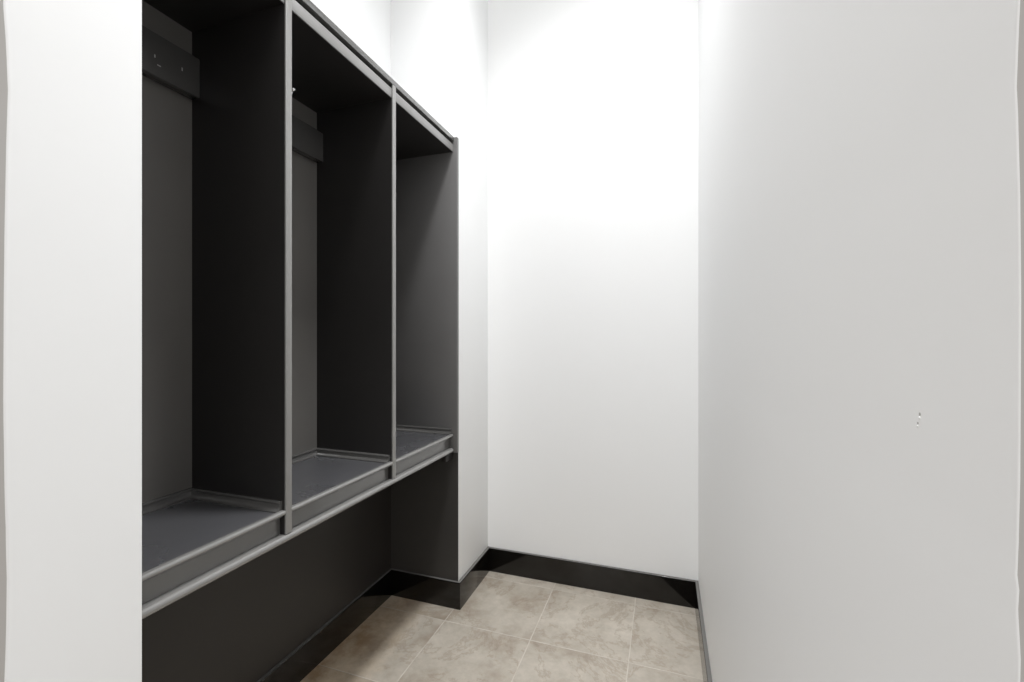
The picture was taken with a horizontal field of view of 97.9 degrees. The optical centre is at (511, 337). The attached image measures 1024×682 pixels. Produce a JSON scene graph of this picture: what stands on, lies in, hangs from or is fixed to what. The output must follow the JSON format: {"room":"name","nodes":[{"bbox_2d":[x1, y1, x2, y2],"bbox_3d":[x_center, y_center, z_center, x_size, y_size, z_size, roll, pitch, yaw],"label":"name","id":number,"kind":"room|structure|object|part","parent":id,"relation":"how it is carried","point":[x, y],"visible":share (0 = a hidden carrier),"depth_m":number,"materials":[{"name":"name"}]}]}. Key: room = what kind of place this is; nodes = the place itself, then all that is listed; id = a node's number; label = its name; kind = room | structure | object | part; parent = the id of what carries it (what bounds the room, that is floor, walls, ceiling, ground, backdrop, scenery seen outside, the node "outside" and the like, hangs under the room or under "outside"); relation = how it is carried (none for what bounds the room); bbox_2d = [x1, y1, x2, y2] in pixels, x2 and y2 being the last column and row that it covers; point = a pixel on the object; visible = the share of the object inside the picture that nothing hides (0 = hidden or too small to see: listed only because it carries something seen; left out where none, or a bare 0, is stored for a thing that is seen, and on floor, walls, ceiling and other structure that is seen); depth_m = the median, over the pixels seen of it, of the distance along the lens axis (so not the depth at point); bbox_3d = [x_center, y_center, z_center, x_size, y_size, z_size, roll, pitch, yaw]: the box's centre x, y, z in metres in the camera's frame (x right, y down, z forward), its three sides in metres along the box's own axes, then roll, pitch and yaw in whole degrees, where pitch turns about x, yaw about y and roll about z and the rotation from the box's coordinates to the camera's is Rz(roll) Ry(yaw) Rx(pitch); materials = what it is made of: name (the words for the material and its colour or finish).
{"room":"mudroom","nodes":[
{"label":"mudroom","id":0,"kind":"room"},
{"bbox_2d":[0,0,141,681],"bbox_3d":[-1.326,-0.698,0.862,1.552,3.496,0.152,0,0,19],"label":"wall","id":1,"kind":"structure","parent":0,"point":[71,70],"depth_m":0.60,"materials":[{"name":"paint"}]},
{"bbox_2d":[310,0,390,76],"bbox_3d":[-0.754,-0.698,1.322,0.153,3.496,1.131,0,0,19],"label":"wall","id":2,"kind":"structure","parent":0,"point":[367,23],"depth_m":1.69,"materials":[{"name":"paint"}]},
{"bbox_2d":[142,0,458,681],"bbox_3d":[-0.532,0.087,1.258,0.307,1.723,1.110,0,0,19],"label":"locker","id":3,"kind":"object","parent":2,"relation":"attached to","point":[300,207],"visible":0.8,"depth_m":1.08,"materials":[{"name":"paint"}]},
{"bbox_3d":[-0.804,-0.148,0.917,0.012,1.143,0.282,0,0,19],"label":"panel","id":4,"kind":"part","parent":3,"relation":"part of","materials":[{"name":"paint"}]},
{"bbox_3d":[-0.786,-0.604,0.911,0.026,0.091,0.282,0,0,19],"label":"hook rail","id":5,"kind":"part","parent":3,"relation":"part of","materials":[{"name":"grey wood"}]},
{"bbox_3d":[-0.670,0.380,0.871,0.273,0.013,0.282,0,0,19],"label":"seat","id":6,"kind":"part","parent":3,"relation":"part of","materials":[{"name":"paint"}]},
{"bbox_3d":[-0.670,0.362,0.871,0.272,0.022,0.282,0,0,19],"label":"cove moulding","id":7,"kind":"part","parent":3,"relation":"part of","materials":[{"name":"grey paint"}]},
{"bbox_3d":[-0.673,-0.733,0.872,0.286,0.028,0.282,0,0,19],"label":"panel","id":8,"kind":"part","parent":3,"relation":"part of","materials":[{"name":"paint"}]},
{"bbox_3d":[-0.677,0.694,1.306,0.002,0.509,1.108,0,0,19],"label":"panel","id":9,"kind":"part","parent":3,"relation":"part of","materials":[{"name":"paint"}]},
{"bbox_3d":[-0.692,-0.148,1.247,0.012,1.143,0.382,0,0,19],"label":"panel","id":10,"kind":"part","parent":3,"relation":"part of","materials":[{"name":"paint"}]},
{"bbox_3d":[-0.674,-0.604,1.240,0.026,0.091,0.382,0,0,19],"label":"hook rail","id":11,"kind":"part","parent":3,"relation":"part of","materials":[{"name":"grey wood"}]},
{"bbox_3d":[-0.557,0.380,1.200,0.273,0.013,0.382,0,0,19],"label":"seat","id":12,"kind":"part","parent":3,"relation":"part of","materials":[{"name":"paint"}]},
{"bbox_3d":[-0.557,0.362,1.201,0.272,0.022,0.382,0,0,19],"label":"cove moulding","id":13,"kind":"part","parent":3,"relation":"part of","materials":[{"name":"grey paint"}]},
{"bbox_3d":[-0.560,-0.733,1.202,0.286,0.028,0.382,0,0,19],"label":"panel","id":14,"kind":"part","parent":3,"relation":"part of","materials":[{"name":"paint"}]},
{"bbox_3d":[-0.427,0.362,1.583,0.272,0.022,0.394,0,0,19],"label":"cove moulding","id":15,"kind":"part","parent":3,"relation":"part of","materials":[{"name":"grey paint"}]},
{"bbox_3d":[-0.430,-0.733,1.584,0.286,0.028,0.394,0,0,19],"label":"panel","id":16,"kind":"part","parent":3,"relation":"part of","materials":[{"name":"paint"}]},
{"bbox_3d":[-0.426,0.380,1.582,0.273,0.013,0.394,0,0,19],"label":"seat","id":17,"kind":"part","parent":3,"relation":"part of","materials":[{"name":"paint"}]},
{"bbox_3d":[-0.353,0.696,1.782,0.305,0.504,0.002,0,0,19],"label":"panel","id":18,"kind":"part","parent":3,"relation":"part of","materials":[{"name":"paint"}]},
{"bbox_3d":[-0.355,-0.165,1.775,0.307,1.219,0.016,0,0,19],"label":"panel","id":19,"kind":"part","parent":3,"relation":"part of","materials":[{"name":"paint"}]},
{"bbox_2d":[257,569,391,681],"bbox_3d":[-0.672,0.998,1.306,0.013,0.104,1.110,0,0,19],"label":"baseboard","id":20,"kind":"structure","parent":2,"relation":"attached to","point":[301,661],"depth_m":1.48,"materials":[{"name":"black paint"}]},
{"bbox_2d":[391,0,487,580],"bbox_3d":[-0.356,-0.698,2.012,0.460,3.496,0.430,0,0,19],"label":"wall","id":21,"kind":"structure","parent":0,"point":[439,48],"depth_m":1.82,"materials":[{"name":"paint"}]},
{"bbox_2d":[391,568,459,609],"bbox_3d":[-0.349,0.998,1.775,0.319,0.104,0.013,0,0,19],"label":"baseboard","id":22,"kind":"structure","parent":21,"relation":"attached to","point":[443,592],"depth_m":1.76,"materials":[{"name":"black paint"}]},
{"bbox_2d":[459,547,488,609],"bbox_3d":[-0.155,0.998,1.870,0.013,0.104,0.317,0,0,19],"label":"baseboard","id":23,"kind":"structure","parent":21,"relation":"attached to","point":[479,569],"depth_m":1.85,"materials":[{"name":"black paint"}]},
{"bbox_2d":[300,571,702,681],"bbox_3d":[-0.230,1.081,0.301,4.410,0.063,3.780,0,0,19],"label":"floor","id":24,"kind":"structure","parent":0,"point":[511,628],"depth_m":1.54,"materials":[{"name":"tile"}]},
{"bbox_2d":[488,0,697,579],"bbox_3d":[0.329,-0.698,1.938,0.883,3.496,0.126,0,0,19],"label":"wall","id":25,"kind":"structure","parent":0,"point":[593,104],"depth_m":1.87,"materials":[{"name":"paint"}]},
{"bbox_2d":[488,546,697,607],"bbox_3d":[0.306,0.998,1.873,0.883,0.104,0.013,0,0,19],"label":"baseboard","id":26,"kind":"structure","parent":25,"relation":"attached to","point":[678,591],"depth_m":1.85,"materials":[{"name":"black paint"}]},
{"bbox_2d":[698,0,1023,681],"bbox_3d":[1.213,-0.698,0.759,1.556,3.496,1.785,0,0,19],"label":"wall","id":27,"kind":"structure","parent":0,"point":[861,162],"depth_m":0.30,"materials":[{"name":"paint"}]},
{"bbox_2d":[695,581,711,681],"bbox_3d":[0.457,0.998,0.969,0.013,0.104,1.625,0,0,19],"label":"baseboard","id":28,"kind":"structure","parent":27,"relation":"attached to","point":[705,663],"depth_m":1.43,"materials":[{"name":"black paint"}]}
]}

